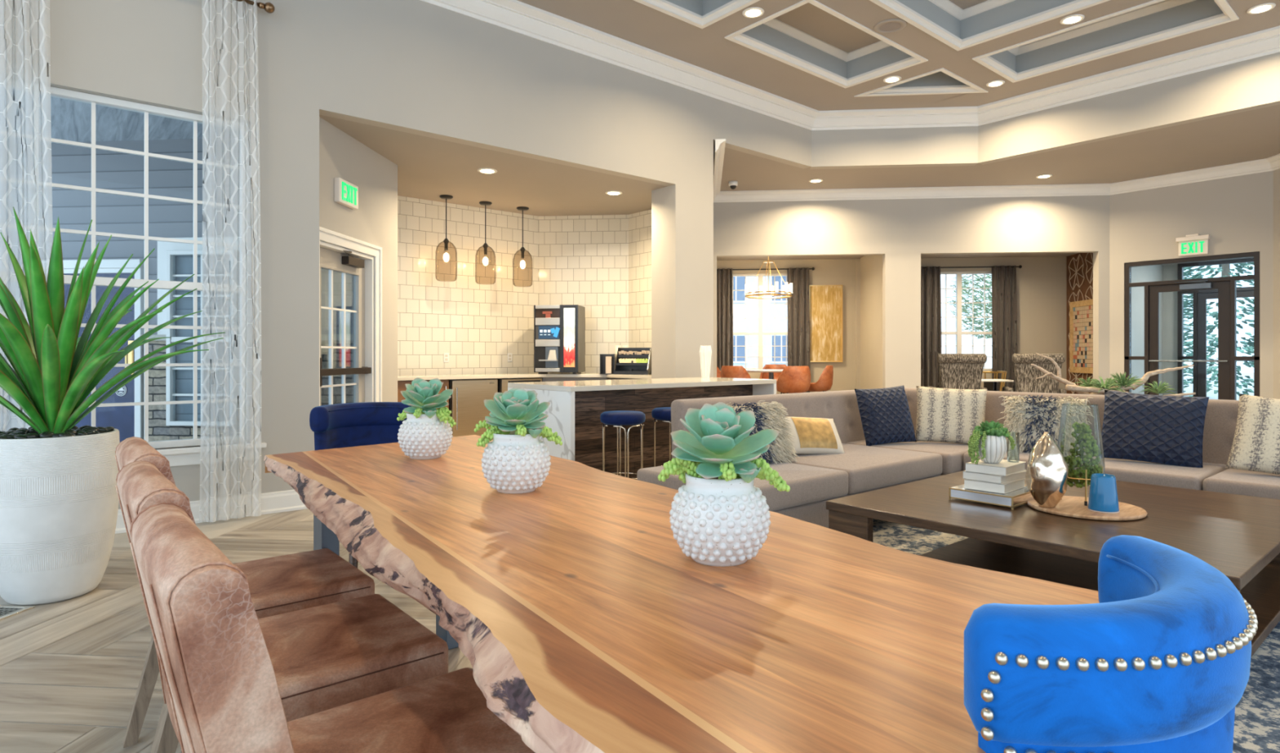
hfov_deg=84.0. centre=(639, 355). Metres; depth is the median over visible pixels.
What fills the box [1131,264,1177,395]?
window
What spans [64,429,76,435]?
pebble
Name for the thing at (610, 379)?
base cabinet
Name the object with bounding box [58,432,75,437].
pebble
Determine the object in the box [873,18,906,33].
ceiling speaker
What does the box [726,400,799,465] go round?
shaggy pillow
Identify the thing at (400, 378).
countertop
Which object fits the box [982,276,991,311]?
leafy tree
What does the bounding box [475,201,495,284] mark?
pendant lamp
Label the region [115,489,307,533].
baseboard
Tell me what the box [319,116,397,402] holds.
wall
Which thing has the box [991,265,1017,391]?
curtain
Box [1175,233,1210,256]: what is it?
exit sign
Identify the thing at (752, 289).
ring chandelier
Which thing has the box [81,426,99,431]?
pebble
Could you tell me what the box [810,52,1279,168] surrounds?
wall
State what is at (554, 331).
picture
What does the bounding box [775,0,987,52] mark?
ceiling
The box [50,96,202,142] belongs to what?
ceiling
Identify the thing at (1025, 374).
chair
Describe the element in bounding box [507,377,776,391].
island countertop
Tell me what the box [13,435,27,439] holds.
pebble
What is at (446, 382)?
base cabinet
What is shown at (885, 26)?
grille
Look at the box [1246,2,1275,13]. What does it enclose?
recessed light
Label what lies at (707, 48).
ceiling
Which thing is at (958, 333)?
window
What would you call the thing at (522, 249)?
socket
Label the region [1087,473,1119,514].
cup
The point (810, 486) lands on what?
seat cushion
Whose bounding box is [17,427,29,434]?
pebble
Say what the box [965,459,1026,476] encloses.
book
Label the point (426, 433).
succulent pot
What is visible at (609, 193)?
recessed light
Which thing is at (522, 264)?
pendant lamp
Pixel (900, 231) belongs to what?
wall
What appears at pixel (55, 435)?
pebble
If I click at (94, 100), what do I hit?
window
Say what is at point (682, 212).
wall column
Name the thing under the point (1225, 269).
spruce tree
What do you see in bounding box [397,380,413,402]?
base cabinet
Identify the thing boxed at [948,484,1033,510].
box
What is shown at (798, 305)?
curtain
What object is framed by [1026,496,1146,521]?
serving board
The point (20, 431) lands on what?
pebble
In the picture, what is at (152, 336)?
trim
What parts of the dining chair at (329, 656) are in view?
backrest, leg, seat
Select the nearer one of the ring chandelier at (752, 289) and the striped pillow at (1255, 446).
the striped pillow at (1255, 446)
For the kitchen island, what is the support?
on the floor at (28, 704)
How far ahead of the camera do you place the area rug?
2.48 m
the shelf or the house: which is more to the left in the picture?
the house
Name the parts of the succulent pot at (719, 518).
pot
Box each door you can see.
[62,259,144,442]
[319,226,382,406]
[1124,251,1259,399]
[1177,257,1253,397]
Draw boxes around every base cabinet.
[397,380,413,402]
[425,379,448,409]
[541,377,608,382]
[608,377,640,380]
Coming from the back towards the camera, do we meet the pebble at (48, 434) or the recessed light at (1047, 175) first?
the recessed light at (1047, 175)
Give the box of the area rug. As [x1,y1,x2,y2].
[872,519,1279,752]
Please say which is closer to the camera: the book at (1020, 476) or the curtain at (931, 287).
the book at (1020, 476)
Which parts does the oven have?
control panel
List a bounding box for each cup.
[614,345,620,359]
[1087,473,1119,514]
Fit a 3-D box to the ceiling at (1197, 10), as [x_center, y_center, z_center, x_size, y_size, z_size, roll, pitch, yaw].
[1.996,-3.320,2.732,10.470,0.340,8.020,0,0,-40]
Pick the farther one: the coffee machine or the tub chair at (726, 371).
the tub chair at (726, 371)
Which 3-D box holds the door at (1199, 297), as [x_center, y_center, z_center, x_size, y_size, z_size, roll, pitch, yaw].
[9.287,-0.160,10.665,0.161,2.620,2.000,0,0,-40]
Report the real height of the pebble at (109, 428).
0.039 m
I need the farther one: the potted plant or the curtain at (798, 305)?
the curtain at (798, 305)
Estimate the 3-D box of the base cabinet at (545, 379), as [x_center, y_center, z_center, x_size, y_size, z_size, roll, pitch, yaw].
[-0.803,0.714,9.094,1.414,0.872,0.428,0,0,6]
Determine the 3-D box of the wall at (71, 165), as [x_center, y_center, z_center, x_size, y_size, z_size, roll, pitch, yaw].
[-4.749,-0.600,7.386,4.450,3.500,0.100,0,0,5]
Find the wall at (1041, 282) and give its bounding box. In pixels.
[716,256,1066,394]
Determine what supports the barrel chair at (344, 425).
on the floor at (28, 704)
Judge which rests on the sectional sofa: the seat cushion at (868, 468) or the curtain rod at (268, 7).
the seat cushion at (868, 468)
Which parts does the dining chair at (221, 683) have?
backrest, seat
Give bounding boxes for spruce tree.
[1183,262,1253,396]
[1183,268,1217,390]
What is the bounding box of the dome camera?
[728,180,737,189]
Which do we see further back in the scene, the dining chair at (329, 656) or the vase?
the vase
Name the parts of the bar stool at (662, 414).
leg, seat, leg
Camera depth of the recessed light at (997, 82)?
8.21 m
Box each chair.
[114,436,374,752]
[115,461,448,752]
[129,502,534,752]
[309,402,411,568]
[716,366,720,377]
[720,365,751,378]
[760,364,786,394]
[776,366,811,394]
[806,365,833,392]
[927,353,987,391]
[964,535,1257,752]
[982,371,1006,391]
[1002,353,1066,394]
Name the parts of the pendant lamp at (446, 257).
rod, lamp shade, bulb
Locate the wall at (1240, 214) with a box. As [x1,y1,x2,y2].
[1109,168,1279,399]
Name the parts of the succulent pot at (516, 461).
pot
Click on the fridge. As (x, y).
(467, 406)
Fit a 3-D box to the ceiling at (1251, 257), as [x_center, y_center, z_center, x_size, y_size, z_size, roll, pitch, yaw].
[8.594,-1.510,10.083,2.070,0.080,2.600,0,0,-40]
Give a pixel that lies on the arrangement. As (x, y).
(1095, 387)
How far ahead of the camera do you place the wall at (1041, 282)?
13.10 m
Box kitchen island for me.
[507,377,776,478]
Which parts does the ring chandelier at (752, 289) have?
lamp shade, lamp shade, lamp shade, lamp shade, stem, lamp shade, lamp shade, lamp shade, lamp shade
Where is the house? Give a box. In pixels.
[733,275,787,368]
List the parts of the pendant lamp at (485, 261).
rod, lamp shade, bulb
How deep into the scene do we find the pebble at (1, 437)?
3.20 m
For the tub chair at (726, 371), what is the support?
on the floor at (28, 704)
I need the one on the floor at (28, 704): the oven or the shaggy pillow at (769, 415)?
the oven
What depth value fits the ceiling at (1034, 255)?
12.97 m
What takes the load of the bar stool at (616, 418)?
on the floor at (28, 704)
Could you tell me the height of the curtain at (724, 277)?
2.760 m
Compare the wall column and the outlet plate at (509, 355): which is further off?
the outlet plate at (509, 355)
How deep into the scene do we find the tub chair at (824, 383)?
11.65 m
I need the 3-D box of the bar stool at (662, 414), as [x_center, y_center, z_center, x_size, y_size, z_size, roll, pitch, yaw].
[0.270,0.792,5.839,0.350,0.716,0.350,0,0,42]
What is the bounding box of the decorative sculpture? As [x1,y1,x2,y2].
[1025,431,1068,508]
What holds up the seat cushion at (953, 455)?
on the sectional sofa
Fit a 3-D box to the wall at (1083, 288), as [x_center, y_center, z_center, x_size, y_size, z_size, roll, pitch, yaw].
[7.730,-0.375,11.937,0.100,3.050,2.030,0,0,5]
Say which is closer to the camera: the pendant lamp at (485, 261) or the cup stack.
the pendant lamp at (485, 261)
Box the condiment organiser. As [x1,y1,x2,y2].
[613,347,651,374]
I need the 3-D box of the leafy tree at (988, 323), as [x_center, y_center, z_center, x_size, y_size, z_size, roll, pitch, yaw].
[18.545,-2.326,34.532,6.741,7.152,6.766,0,0,44]
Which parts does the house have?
pane, pane, pane, pane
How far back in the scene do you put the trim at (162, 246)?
7.33 m
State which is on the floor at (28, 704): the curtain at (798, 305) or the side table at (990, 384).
the side table at (990, 384)
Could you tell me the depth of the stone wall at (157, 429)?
7.31 m
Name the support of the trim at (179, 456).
attached to the wall at (416, 67)
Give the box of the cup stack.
[614,345,628,359]
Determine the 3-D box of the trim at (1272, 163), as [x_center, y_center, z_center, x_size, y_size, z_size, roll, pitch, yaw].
[6.355,-2.407,7.958,12.012,0.144,4.730,0,0,27]
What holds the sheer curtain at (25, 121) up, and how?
hanging from the curtain rod at (268, 7)
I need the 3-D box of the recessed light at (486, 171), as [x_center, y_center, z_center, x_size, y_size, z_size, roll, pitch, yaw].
[-1.543,-1.863,7.191,0.200,0.011,0.200,0,0,-40]
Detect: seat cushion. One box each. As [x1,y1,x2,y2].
[636,461,848,511]
[780,443,942,494]
[845,440,968,475]
[963,450,1228,490]
[1203,468,1279,499]
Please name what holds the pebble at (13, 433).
in the planter at (59, 499)
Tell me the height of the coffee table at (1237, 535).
0.408 m
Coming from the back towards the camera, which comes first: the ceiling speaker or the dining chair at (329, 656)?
the ceiling speaker
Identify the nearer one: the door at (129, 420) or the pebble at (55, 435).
the pebble at (55, 435)
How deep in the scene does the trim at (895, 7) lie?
7.18 m
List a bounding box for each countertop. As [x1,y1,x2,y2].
[397,373,651,381]
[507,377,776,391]
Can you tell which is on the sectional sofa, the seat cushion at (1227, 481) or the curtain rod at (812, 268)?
the seat cushion at (1227, 481)
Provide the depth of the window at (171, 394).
7.25 m
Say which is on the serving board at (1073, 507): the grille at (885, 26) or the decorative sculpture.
the decorative sculpture
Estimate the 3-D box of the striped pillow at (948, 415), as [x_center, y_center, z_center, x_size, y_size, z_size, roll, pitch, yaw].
[2.450,0.476,5.615,0.531,0.454,0.215,0,0,24]
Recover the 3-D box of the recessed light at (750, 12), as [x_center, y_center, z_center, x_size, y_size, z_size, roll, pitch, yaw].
[1.039,-3.143,6.524,0.200,0.011,0.200,0,0,-40]
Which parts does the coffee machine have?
bay panel, lit panel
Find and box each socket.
[443,238,448,250]
[482,243,488,254]
[520,246,524,258]
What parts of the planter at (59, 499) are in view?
pot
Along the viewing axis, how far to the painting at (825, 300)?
13.27 m
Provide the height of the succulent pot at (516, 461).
0.297 m
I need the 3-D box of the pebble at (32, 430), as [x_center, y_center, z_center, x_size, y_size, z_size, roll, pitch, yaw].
[-2.956,0.367,3.471,0.035,0.028,0.054,0,0,-8]
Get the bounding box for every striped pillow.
[915,386,986,444]
[1225,393,1279,475]
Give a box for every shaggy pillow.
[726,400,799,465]
[997,394,1093,456]
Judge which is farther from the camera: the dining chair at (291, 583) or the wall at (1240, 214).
the wall at (1240, 214)
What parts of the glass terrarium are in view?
leg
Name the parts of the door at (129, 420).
handle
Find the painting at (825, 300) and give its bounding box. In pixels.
[809,284,842,362]
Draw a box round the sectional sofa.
[636,387,1279,528]
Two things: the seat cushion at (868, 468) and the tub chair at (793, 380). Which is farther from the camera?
the tub chair at (793, 380)
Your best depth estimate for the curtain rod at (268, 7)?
5.04 m
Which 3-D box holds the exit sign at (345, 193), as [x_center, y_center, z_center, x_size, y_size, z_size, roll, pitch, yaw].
[-2.450,-1.350,5.946,0.058,0.200,0.320,0,0,5]
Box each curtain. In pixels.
[0,0,53,431]
[199,0,261,523]
[716,268,733,371]
[786,267,809,392]
[920,266,941,388]
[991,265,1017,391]
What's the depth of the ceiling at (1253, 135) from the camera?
9.20 m
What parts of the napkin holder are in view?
lid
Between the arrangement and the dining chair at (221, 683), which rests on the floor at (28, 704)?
the dining chair at (221, 683)
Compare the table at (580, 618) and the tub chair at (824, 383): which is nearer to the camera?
the table at (580, 618)
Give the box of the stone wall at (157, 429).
[143,340,200,441]
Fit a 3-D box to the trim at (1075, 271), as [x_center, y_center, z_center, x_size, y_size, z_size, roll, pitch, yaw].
[7.678,-0.307,12.037,0.016,2.887,1.644,0,0,5]
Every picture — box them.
[542,311,551,318]
[550,327,559,337]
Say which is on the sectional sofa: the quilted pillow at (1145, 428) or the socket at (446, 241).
the quilted pillow at (1145, 428)
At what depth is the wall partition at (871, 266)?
12.26 m
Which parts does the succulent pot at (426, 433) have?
pot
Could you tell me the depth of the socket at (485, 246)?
8.68 m
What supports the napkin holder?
on the countertop at (400, 378)
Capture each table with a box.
[263,435,1099,752]
[746,369,782,379]
[826,470,1279,657]
[981,379,1013,391]
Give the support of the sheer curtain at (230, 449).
hanging from the curtain rod at (268, 7)
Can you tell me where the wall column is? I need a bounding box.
[651,85,713,378]
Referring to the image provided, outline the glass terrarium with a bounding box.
[1057,403,1105,506]
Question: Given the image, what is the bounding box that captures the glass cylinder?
[1007,431,1019,462]
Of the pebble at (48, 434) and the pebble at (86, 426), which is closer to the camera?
the pebble at (48, 434)
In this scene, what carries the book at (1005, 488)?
on the box
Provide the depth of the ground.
27.38 m
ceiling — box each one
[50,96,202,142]
[319,114,666,216]
[517,0,1279,111]
[666,0,1223,87]
[713,104,1279,191]
[716,253,1078,260]
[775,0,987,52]
[1160,257,1253,265]
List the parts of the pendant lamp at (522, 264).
lamp shade, rod, bulb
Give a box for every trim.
[139,334,165,341]
[155,442,266,466]
[157,237,202,334]
[420,0,1279,130]
[634,0,1239,97]
[713,138,1279,202]
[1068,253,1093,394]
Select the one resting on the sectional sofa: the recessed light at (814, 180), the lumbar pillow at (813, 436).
the lumbar pillow at (813, 436)
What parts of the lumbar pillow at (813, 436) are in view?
gold panel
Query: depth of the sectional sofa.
4.56 m
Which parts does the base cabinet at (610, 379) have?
door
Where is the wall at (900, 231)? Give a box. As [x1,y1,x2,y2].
[713,195,1109,388]
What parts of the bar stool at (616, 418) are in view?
leg, leg, seat, leg, leg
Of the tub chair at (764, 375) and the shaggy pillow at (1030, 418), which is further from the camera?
the tub chair at (764, 375)
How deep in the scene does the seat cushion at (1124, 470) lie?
4.31 m
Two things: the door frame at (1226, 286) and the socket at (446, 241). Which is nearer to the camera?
the socket at (446, 241)
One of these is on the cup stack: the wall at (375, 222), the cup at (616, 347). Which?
the cup at (616, 347)
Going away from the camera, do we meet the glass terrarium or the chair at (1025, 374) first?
the glass terrarium
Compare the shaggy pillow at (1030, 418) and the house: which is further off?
the house
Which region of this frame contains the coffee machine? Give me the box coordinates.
[533,304,585,374]
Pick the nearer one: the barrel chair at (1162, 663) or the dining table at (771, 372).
the barrel chair at (1162, 663)
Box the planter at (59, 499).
[0,206,225,605]
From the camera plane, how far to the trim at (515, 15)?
7.71 m
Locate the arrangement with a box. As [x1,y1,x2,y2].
[1031,353,1195,396]
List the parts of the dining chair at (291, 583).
leg, backrest, leg, seat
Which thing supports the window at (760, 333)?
in the wall at (1041, 282)
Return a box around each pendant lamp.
[435,195,457,281]
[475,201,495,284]
[512,206,532,287]
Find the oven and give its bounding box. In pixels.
[497,377,542,392]
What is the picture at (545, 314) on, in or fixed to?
on the coffee machine
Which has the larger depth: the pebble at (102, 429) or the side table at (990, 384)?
the side table at (990, 384)
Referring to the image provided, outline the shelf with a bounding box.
[920,537,1279,657]
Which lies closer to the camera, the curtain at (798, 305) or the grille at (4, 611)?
the grille at (4, 611)
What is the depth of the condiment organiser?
8.81 m
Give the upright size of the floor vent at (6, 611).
0.006 m
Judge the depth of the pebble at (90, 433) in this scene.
3.39 m
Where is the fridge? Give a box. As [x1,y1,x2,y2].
[448,378,497,439]
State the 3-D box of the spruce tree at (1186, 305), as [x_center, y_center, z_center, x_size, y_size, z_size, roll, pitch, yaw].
[14.753,-2.509,21.293,4.429,7.519,4.624,0,0,-40]
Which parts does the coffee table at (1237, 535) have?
leg, leg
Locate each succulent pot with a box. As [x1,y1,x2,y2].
[396,377,456,459]
[474,386,562,493]
[657,402,790,567]
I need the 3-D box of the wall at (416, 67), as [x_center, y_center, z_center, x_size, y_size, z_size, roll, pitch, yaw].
[-1.974,-1.100,5.869,10.920,4.500,0.130,0,0,-40]
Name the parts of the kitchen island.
plank panel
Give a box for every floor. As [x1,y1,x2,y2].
[0,509,472,752]
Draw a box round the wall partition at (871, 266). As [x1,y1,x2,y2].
[860,255,882,389]
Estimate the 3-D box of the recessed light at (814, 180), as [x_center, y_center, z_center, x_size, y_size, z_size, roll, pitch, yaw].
[2.493,-2.474,10.081,0.200,0.011,0.200,0,0,-40]
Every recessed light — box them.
[477,168,497,173]
[604,191,622,195]
[742,6,764,17]
[808,178,822,182]
[883,75,901,83]
[986,80,1004,87]
[1035,173,1052,177]
[1059,13,1084,24]
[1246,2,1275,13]
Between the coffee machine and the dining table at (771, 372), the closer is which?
the coffee machine
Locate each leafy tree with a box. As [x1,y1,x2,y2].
[946,274,991,338]
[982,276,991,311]
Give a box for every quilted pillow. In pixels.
[854,385,916,446]
[1096,390,1208,468]
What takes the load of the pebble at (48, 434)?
in the planter at (59, 499)
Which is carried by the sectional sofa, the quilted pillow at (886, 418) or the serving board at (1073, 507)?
the quilted pillow at (886, 418)
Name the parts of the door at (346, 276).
glass pane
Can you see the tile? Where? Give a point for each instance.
(602, 264)
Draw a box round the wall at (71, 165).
[51,138,202,421]
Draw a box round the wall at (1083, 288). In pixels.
[1066,253,1093,394]
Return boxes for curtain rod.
[235,0,275,13]
[716,267,814,271]
[922,265,1022,268]
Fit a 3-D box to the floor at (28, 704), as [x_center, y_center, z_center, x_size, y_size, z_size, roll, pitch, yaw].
[1.809,1.150,5.571,17.473,0.001,16.285,0,0,-40]
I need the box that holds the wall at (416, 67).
[49,0,811,509]
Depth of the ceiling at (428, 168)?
7.62 m
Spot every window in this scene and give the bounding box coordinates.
[50,86,202,448]
[165,249,202,426]
[732,273,787,369]
[940,271,991,371]
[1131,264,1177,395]
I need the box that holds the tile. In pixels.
[397,195,651,375]
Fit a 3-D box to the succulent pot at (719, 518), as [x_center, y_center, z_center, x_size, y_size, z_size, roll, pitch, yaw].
[0.148,0.241,1.359,0.205,0.298,0.228,0,0,-38]
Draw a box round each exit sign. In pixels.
[333,177,358,209]
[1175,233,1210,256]
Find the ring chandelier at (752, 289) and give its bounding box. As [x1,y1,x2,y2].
[744,256,792,298]
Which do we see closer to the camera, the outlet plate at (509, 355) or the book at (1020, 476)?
the book at (1020, 476)
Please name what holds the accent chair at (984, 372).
on the floor at (28, 704)
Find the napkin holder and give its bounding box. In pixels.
[600,354,615,374]
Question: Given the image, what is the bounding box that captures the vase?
[699,345,711,377]
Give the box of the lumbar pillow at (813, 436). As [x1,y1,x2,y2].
[782,417,844,454]
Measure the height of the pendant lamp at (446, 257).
1.000 m
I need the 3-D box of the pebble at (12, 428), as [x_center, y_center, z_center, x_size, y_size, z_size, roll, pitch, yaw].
[-3.028,0.368,3.437,0.045,0.036,0.068,0,0,-31]
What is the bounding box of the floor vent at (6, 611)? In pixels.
[0,605,35,620]
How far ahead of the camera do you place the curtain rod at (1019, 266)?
12.99 m
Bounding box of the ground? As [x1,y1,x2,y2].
[985,368,1253,400]
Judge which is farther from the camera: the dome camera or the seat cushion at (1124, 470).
the dome camera
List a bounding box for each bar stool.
[600,410,645,479]
[651,407,671,466]
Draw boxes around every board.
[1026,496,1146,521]
[1069,298,1093,373]
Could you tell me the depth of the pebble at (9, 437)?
3.23 m
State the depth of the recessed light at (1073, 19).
6.64 m
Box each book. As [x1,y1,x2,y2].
[963,471,1026,484]
[964,479,1026,494]
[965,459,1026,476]
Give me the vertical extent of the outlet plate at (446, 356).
0.114 m
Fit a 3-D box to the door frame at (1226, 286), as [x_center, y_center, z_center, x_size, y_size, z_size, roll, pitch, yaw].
[7.459,-0.090,9.672,0.178,2.480,1.490,0,0,-40]
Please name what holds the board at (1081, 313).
attached to the wall at (1083, 288)
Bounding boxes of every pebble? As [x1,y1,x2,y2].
[0,435,8,439]
[1,434,13,439]
[8,427,18,431]
[8,432,20,435]
[13,429,26,433]
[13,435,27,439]
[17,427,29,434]
[23,433,39,439]
[28,428,36,433]
[39,431,54,438]
[51,433,59,438]
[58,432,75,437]
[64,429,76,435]
[76,431,86,435]
[77,425,91,429]
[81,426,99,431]
[85,431,95,435]
[96,426,107,432]
[101,426,114,433]
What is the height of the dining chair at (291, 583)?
0.918 m
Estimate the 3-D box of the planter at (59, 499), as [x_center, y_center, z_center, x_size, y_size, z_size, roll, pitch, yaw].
[-2.812,0.240,3.417,1.433,1.820,1.496,0,0,19]
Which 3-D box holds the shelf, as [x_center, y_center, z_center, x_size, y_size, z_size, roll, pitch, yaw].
[2.201,1.058,3.436,1.666,0.040,1.355,0,0,-40]
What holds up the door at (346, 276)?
attached to the wall at (375, 222)
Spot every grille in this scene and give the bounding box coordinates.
[0,607,23,617]
[879,22,901,31]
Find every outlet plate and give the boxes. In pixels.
[443,353,448,362]
[507,353,512,362]
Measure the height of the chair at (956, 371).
1.174 m
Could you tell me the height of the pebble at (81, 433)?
0.027 m
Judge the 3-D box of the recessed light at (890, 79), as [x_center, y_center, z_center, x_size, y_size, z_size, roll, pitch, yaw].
[2.874,-3.143,8.103,0.200,0.011,0.200,0,0,-40]
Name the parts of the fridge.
handle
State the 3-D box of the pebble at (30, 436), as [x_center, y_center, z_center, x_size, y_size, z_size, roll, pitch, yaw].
[-2.782,0.376,3.241,0.077,0.038,0.052,0,0,-40]
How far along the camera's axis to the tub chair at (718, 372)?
12.70 m
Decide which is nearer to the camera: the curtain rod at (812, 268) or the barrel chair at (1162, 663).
the barrel chair at (1162, 663)
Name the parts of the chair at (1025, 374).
arm, backrest, arm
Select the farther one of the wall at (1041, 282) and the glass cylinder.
the wall at (1041, 282)
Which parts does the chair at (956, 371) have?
backrest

